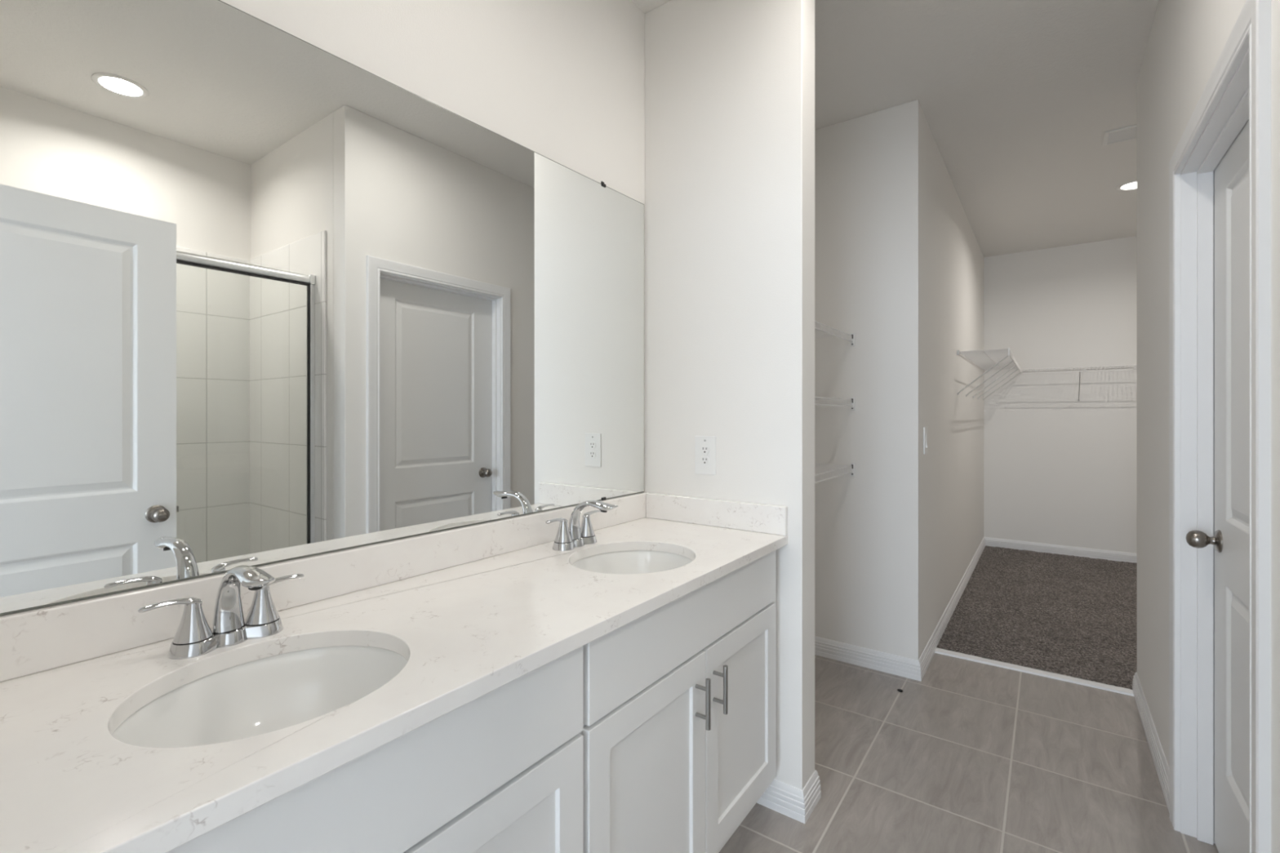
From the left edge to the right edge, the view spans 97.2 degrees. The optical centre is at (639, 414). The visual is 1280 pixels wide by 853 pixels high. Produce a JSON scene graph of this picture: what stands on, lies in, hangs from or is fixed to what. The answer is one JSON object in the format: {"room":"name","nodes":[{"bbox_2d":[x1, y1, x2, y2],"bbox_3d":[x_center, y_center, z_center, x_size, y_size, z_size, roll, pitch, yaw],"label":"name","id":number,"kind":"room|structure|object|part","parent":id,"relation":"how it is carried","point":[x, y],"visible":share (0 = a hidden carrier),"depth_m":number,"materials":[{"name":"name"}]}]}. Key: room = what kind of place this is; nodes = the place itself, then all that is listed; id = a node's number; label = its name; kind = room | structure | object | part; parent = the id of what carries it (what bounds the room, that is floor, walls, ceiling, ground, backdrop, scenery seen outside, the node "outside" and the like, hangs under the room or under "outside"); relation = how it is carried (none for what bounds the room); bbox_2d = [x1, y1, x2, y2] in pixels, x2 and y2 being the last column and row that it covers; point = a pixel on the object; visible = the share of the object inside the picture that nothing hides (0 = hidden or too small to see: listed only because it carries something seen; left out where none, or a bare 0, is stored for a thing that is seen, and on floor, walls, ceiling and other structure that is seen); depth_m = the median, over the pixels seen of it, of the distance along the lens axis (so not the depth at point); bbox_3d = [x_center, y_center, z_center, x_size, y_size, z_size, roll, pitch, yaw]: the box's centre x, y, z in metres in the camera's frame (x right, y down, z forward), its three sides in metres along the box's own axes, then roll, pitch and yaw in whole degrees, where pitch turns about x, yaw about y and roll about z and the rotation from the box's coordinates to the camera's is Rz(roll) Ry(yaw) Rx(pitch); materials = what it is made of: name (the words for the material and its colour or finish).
{"room":"bathroom","nodes":[
{"label":"bathroom","id":0,"kind":"room"},
{"bbox_2d":[0,0,644,616],"bbox_3d":[-0.221,-0.123,1.935,0.100,2.847,3.214,0,0,36],"label":"wall","id":1,"kind":"structure","parent":0,"point":[563,81],"depth_m":1.66,"materials":[{"name":"white paint"}]},
{"bbox_2d":[0,0,644,615],"bbox_3d":[-0.517,-0.257,1.433,0.009,1.111,1.815,0,0,36],"label":"wall mirror","id":2,"kind":"object","parent":1,"relation":"attached to","point":[266,298],"visible":1,"depth_m":1.11,"materials":[{"name":"silver mirror"}]},
{"bbox_2d":[0,492,648,682],"bbox_3d":[-0.511,0.346,1.432,0.020,0.094,1.829,0,0,36],"label":"backsplash","id":3,"kind":"structure","parent":1,"relation":"attached to","point":[35,641],"depth_m":1.12,"materials":[{"name":"stone"}]},
{"bbox_2d":[644,0,814,790],"bbox_3d":[0.306,-0.123,2.046,0.622,2.847,0.125,0,0,36],"label":"wall","id":4,"kind":"structure","parent":0,"point":[730,84],"depth_m":1.95,"materials":[{"name":"white paint"}]},
{"bbox_2d":[694,435,715,475],"bbox_3d":[0.233,0.146,2.017,0.085,0.138,0.008,0,0,36],"label":"wall outlet","id":5,"kind":"object","parent":4,"relation":"attached to","point":[704,446],"visible":1,"depth_m":2.01,"materials":[{"name":"white plastic"}]},
{"bbox_2d":[700,456,709,464],"bbox_3d":[0.232,0.164,2.014,0.034,0.028,0.003,0,0,36],"label":"receptacle","id":6,"kind":"object","parent":5,"relation":"attached to","point":[704,460],"depth_m":2.01,"materials":[{"name":"grey plastic"}]},
{"bbox_2d":[700,445,709,453],"bbox_3d":[0.232,0.126,2.014,0.034,0.028,0.003,0,0,36],"label":"receptacle","id":7,"kind":"object","parent":5,"relation":"attached to","point":[704,449],"depth_m":2.01,"materials":[{"name":"grey plastic"}]},
{"bbox_2d":[756,769,821,823],"bbox_3d":[0.312,1.253,2.042,0.635,0.094,0.155,0,0,36],"label":"baseboard","id":8,"kind":"structure","parent":4,"relation":"attached to","point":[797,804],"depth_m":1.84,"materials":[{"name":"white paint"}]},
{"bbox_2d":[631,0,1159,257],"bbox_3d":[0.165,-1.597,1.296,4.476,0.100,10.892,0,0,36],"label":"ceiling","id":9,"kind":"structure","parent":0,"point":[1018,100],"depth_m":2.69,"materials":[{"name":"white paint"}]},
{"bbox_2d":[1102,124,1137,146],"bbox_3d":[2.742,-1.542,3.058,0.356,0.010,0.190,0,0,36],"label":"ceiling vent","id":10,"kind":"object","parent":9,"relation":"in","point":[1127,133],"visible":0.51,"depth_m":3.12,"materials":[{"name":"white metal"}]},
{"bbox_2d":[1115,179,1137,191],"bbox_3d":[3.336,-1.542,3.800,0.202,0.009,0.202,0,0,36],"label":"recessed light","id":11,"kind":"object","parent":9,"relation":"in","point":[1131,185],"visible":0.59,"depth_m":3.82,"materials":[{"name":"white"}]},
{"bbox_2d":[814,99,983,660],"bbox_3d":[2.035,-0.123,4.413,0.845,2.847,3.448,0,0,36],"label":"wall","id":12,"kind":"structure","parent":0,"point":[899,258],"depth_m":2.96,"materials":[{"name":"white paint"}]},
{"bbox_2d":[814,462,855,483],"bbox_3d":[0.610,0.287,2.610,0.439,0.068,1.144,0,0,36],"label":"wire shelf","id":13,"kind":"object","parent":12,"relation":"attached to","point":[823,468],"visible":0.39,"depth_m":2.81,"materials":[{"name":"white metal"}]},
{"bbox_2d":[814,320,855,346],"bbox_3d":[0.610,-0.390,2.610,0.439,0.068,1.144,0,0,36],"label":"wire shelf","id":14,"kind":"object","parent":12,"relation":"attached to","point":[825,328],"visible":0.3,"depth_m":2.83,"materials":[{"name":"white metal"}]},
{"bbox_2d":[814,396,855,410],"bbox_3d":[0.610,-0.056,2.610,0.439,0.068,1.144,0,0,36],"label":"wire shelf","id":15,"kind":"object","parent":12,"relation":"attached to","point":[852,401],"visible":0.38,"depth_m":2.80,"materials":[{"name":"white metal"}]},
{"bbox_2d":[923,426,928,453],"bbox_3d":[1.476,0.135,2.910,0.013,0.137,0.088,0,0,36],"label":"light switch","id":16,"kind":"object","parent":12,"relation":"attached to","point":[925,428],"visible":1,"depth_m":2.89,"materials":[{"name":"white plastic"}]},
{"bbox_2d":[814,537,1137,681],"bbox_3d":[2.663,1.253,4.282,4.372,0.094,1.744,0,0,-24],"label":"baseboard","id":17,"kind":"structure","parent":12,"relation":"attached to","point":[905,667],"depth_m":3.05,"materials":[{"name":"white paint"}]},
{"bbox_2d":[956,347,1021,399],"bbox_3d":[2.915,-0.291,4.644,0.308,0.309,2.027,0,0,36],"label":"wire shelf","id":18,"kind":"object","parent":12,"relation":"attached to","point":[991,359],"visible":0.99,"depth_m":4.35,"materials":[{"name":"white metal"}]},
{"bbox_2d":[718,648,1218,852],"bbox_3d":[0.157,1.350,1.302,4.456,0.100,10.892,0,0,36],"label":"floor","id":19,"kind":"structure","parent":0,"point":[971,757],"depth_m":2.06,"materials":[{"name":"tile"}]},
{"bbox_2d":[166,645,583,852],"bbox_3d":[-0.561,0.862,0.870,0.591,0.876,0.860,0,0,36],"label":"vanity cabinet","id":20,"kind":"object","parent":19,"relation":"on","point":[502,771],"visible":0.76,"depth_m":0.84,"materials":[{"name":"white paint"}]},
{"bbox_3d":[-0.238,0.877,0.896,0.019,0.546,0.424,0,0,36],"label":"door","id":21,"kind":"part","parent":20,"relation":"part of","materials":[{"name":"white paint"}]},
{"bbox_2d":[578,550,776,852],"bbox_3d":[-0.025,0.862,1.611,0.591,0.876,0.964,0,0,36],"label":"vanity cabinet","id":22,"kind":"object","parent":19,"relation":"on","point":[679,731],"visible":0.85,"depth_m":1.36,"materials":[{"name":"white paint"}]},
{"bbox_2d":[0,517,787,852],"bbox_3d":[-0.286,0.408,1.269,0.576,0.030,1.829,0,0,36],"label":"countertop","id":23,"kind":"structure","parent":22,"relation":"on","point":[465,632],"depth_m":0.84,"materials":[{"name":"stone"}]},
{"bbox_2d":[137,564,303,659],"bbox_3d":[-0.704,0.323,0.952,0.199,0.141,0.207,0,0,-18],"label":"faucet","id":24,"kind":"object","parent":23,"relation":"on","point":[193,637],"visible":1,"depth_m":0.96,"materials":[{"name":"silver metal"}]},
{"bbox_3d":[-0.760,0.310,0.914,0.022,0.018,0.080,0,0,36],"label":"lever","id":25,"kind":"part","parent":24,"relation":"part of","materials":[{"name":"silver metal"}]},
{"bbox_3d":[-0.743,0.342,0.939,0.052,0.062,0.052,0,0,36],"label":"handle","id":26,"kind":"part","parent":24,"relation":"part of","materials":[{"name":"silver metal"}]},
{"bbox_3d":[-0.713,0.383,0.980,0.065,0.020,0.167,0,0,36],"label":"plate","id":27,"kind":"part","parent":24,"relation":"part of","materials":[{"name":"silver metal"}]},
{"bbox_3d":[-0.656,0.314,0.938,0.181,0.124,0.047,0,0,36],"label":"spout","id":28,"kind":"part","parent":24,"relation":"part of","materials":[{"name":"silver metal"}]},
{"bbox_3d":[-0.683,0.342,1.021,0.052,0.062,0.052,0,0,36],"label":"handle","id":29,"kind":"part","parent":24,"relation":"part of","materials":[{"name":"silver metal"}]},
{"bbox_3d":[-0.666,0.310,1.045,0.022,0.018,0.080,0,0,36],"label":"lever","id":30,"kind":"part","parent":24,"relation":"part of","materials":[{"name":"silver metal"}]},
{"bbox_2d":[112,645,407,747],"bbox_3d":[-0.543,0.501,0.850,0.378,0.154,0.422,0,0,36],"label":"undermount sink","id":31,"kind":"object","parent":23,"relation":"in","point":[257,697],"visible":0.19,"depth_m":0.96,"materials":[{"name":"white ceramic"}]},
{"bbox_2d":[545,500,617,551],"bbox_3d":[-0.186,0.323,1.670,0.199,0.141,0.207,0,0,-18],"label":"faucet","id":32,"kind":"object","parent":23,"relation":"on","point":[567,538],"visible":1,"depth_m":1.67,"materials":[{"name":"silver metal"}]},
{"bbox_3d":[-0.242,0.310,1.633,0.022,0.018,0.080,0,0,36],"label":"lever","id":33,"kind":"part","parent":32,"relation":"part of","materials":[{"name":"silver metal"}]},
{"bbox_3d":[-0.225,0.342,1.657,0.052,0.062,0.052,0,0,36],"label":"handle","id":34,"kind":"part","parent":32,"relation":"part of","materials":[{"name":"silver metal"}]},
{"bbox_3d":[-0.195,0.383,1.698,0.065,0.020,0.167,0,0,36],"label":"plate","id":35,"kind":"part","parent":32,"relation":"part of","materials":[{"name":"silver metal"}]},
{"bbox_3d":[-0.165,0.342,1.740,0.052,0.062,0.052,0,0,36],"label":"handle","id":36,"kind":"part","parent":32,"relation":"part of","materials":[{"name":"silver metal"}]},
{"bbox_3d":[-0.147,0.310,1.764,0.022,0.018,0.080,0,0,36],"label":"lever","id":37,"kind":"part","parent":32,"relation":"part of","materials":[{"name":"silver metal"}]},
{"bbox_3d":[-0.137,0.314,1.657,0.181,0.124,0.047,0,0,36],"label":"spout","id":38,"kind":"part","parent":32,"relation":"part of","materials":[{"name":"silver metal"}]},
{"bbox_2d":[572,550,692,574],"bbox_3d":[-0.019,0.501,1.572,0.378,0.154,0.422,0,0,36],"label":"undermount sink","id":39,"kind":"object","parent":23,"relation":"in","point":[637,562],"visible":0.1,"depth_m":1.73,"materials":[{"name":"white ceramic"}]},
{"bbox_2d":[645,493,787,535],"bbox_3d":[0.252,0.346,1.996,0.554,0.094,0.020,0,0,36],"label":"side splash","id":40,"kind":"object","parent":23,"relation":"on","point":[744,516],"visible":1,"depth_m":1.97,"materials":[{"name":"stone"}]},
{"bbox_3d":[0.028,0.877,1.263,0.019,0.546,0.450,0,0,36],"label":"door","id":41,"kind":"part","parent":22,"relation":"part of","materials":[{"name":"white paint"}]},
{"bbox_3d":[0.162,0.512,1.449,0.019,0.165,0.909,0,0,36],"label":"drawer","id":42,"kind":"part","parent":22,"relation":"part of","materials":[{"name":"white paint"}]},
{"bbox_3d":[0.155,0.709,1.390,0.040,0.122,0.012,0,0,36],"label":"handle","id":43,"kind":"part","parent":22,"relation":"part of","materials":[{"name":"silver metal"}]},
{"bbox_3d":[0.209,0.709,1.463,0.040,0.122,0.012,0,0,36],"label":"handle","id":44,"kind":"part","parent":22,"relation":"part of","materials":[{"name":"silver metal"}]},
{"bbox_3d":[0.295,0.877,1.633,0.019,0.546,0.454,0,0,36],"label":"door","id":45,"kind":"part","parent":22,"relation":"part of","materials":[{"name":"white paint"}]},
{"bbox_2d":[934,647,1133,696],"bbox_3d":[1.960,1.294,2.863,0.841,0.012,0.056,0,0,35],"label":"trim","id":46,"kind":"structure","parent":19,"relation":"on","point":[943,651],"depth_m":2.83,"materials":[{"name":"white paint"}]},
{"bbox_2d":[936,546,1137,688],"bbox_3d":[3.320,1.288,3.758,2.005,0.007,3.002,0,0,36],"label":"carpet","id":47,"kind":"object","parent":19,"relation":"on","point":[1075,616],"visible":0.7,"depth_m":3.62,"materials":[{"name":"grey carpet"}]},
{"bbox_2d":[983,235,1137,553],"bbox_3d":[4.222,-0.123,5.020,2.225,2.847,0.100,0,0,36],"label":"wall","id":48,"kind":"structure","parent":0,"point":[1060,469],"depth_m":5.20,"materials":[{"name":"white paint"}]},
{"bbox_2d":[1021,364,1137,401],"bbox_3d":[4.235,-0.269,4.758,1.680,0.302,0.308,0,0,36],"label":"wire shelf","id":49,"kind":"object","parent":48,"relation":"attached to","point":[1132,366],"visible":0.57,"depth_m":4.96,"materials":[{"name":"white metal"}]},
{"bbox_2d":[1137,0,1279,852],"bbox_3d":[1.760,-0.123,1.763,0.118,2.847,2.083,0,0,36],"label":"wall","id":50,"kind":"structure","parent":0,"point":[1188,38],"depth_m":2.02,"materials":[{"name":"white paint"}]},
{"bbox_2d":[1132,671,1168,811],"bbox_3d":[2.062,1.253,2.208,0.115,0.094,1.038,0,0,36],"label":"baseboard","id":51,"kind":"structure","parent":50,"relation":"attached to","point":[1162,766],"depth_m":2.16,"materials":[{"name":"white paint"}]},
{"bbox_2d":[1180,48,1248,844],"bbox_3d":[1.491,0.270,1.393,0.119,2.061,0.839,0,0,36],"label":"trim","id":52,"kind":"structure","parent":50,"relation":"attached to","point":[1231,113],"depth_m":1.72,"materials":[{"name":"white paint"}]},
{"bbox_2d":[1186,119,1248,852],"bbox_3d":[1.487,0.274,1.396,0.107,2.028,0.799,0,0,36],"label":"door","id":53,"kind":"structure","parent":50,"relation":"in","point":[1230,540],"depth_m":1.55,"materials":[{"name":"white paint"}]},
{"bbox_3d":[1.662,0.370,1.667,0.072,0.065,0.065,0,0,36],"label":"knob","id":54,"kind":"part","parent":53,"relation":"part of","materials":[{"name":"silver metal"}]},
{"bbox_2d":[1168,0,1271,852],"bbox_3d":[1.436,0.241,1.432,0.018,2.117,0.952,0,0,36],"label":"trim","id":55,"kind":"structure","parent":50,"relation":"attached to","point":[1251,30],"depth_m":1.07,"materials":[{"name":"white paint"}]}
]}

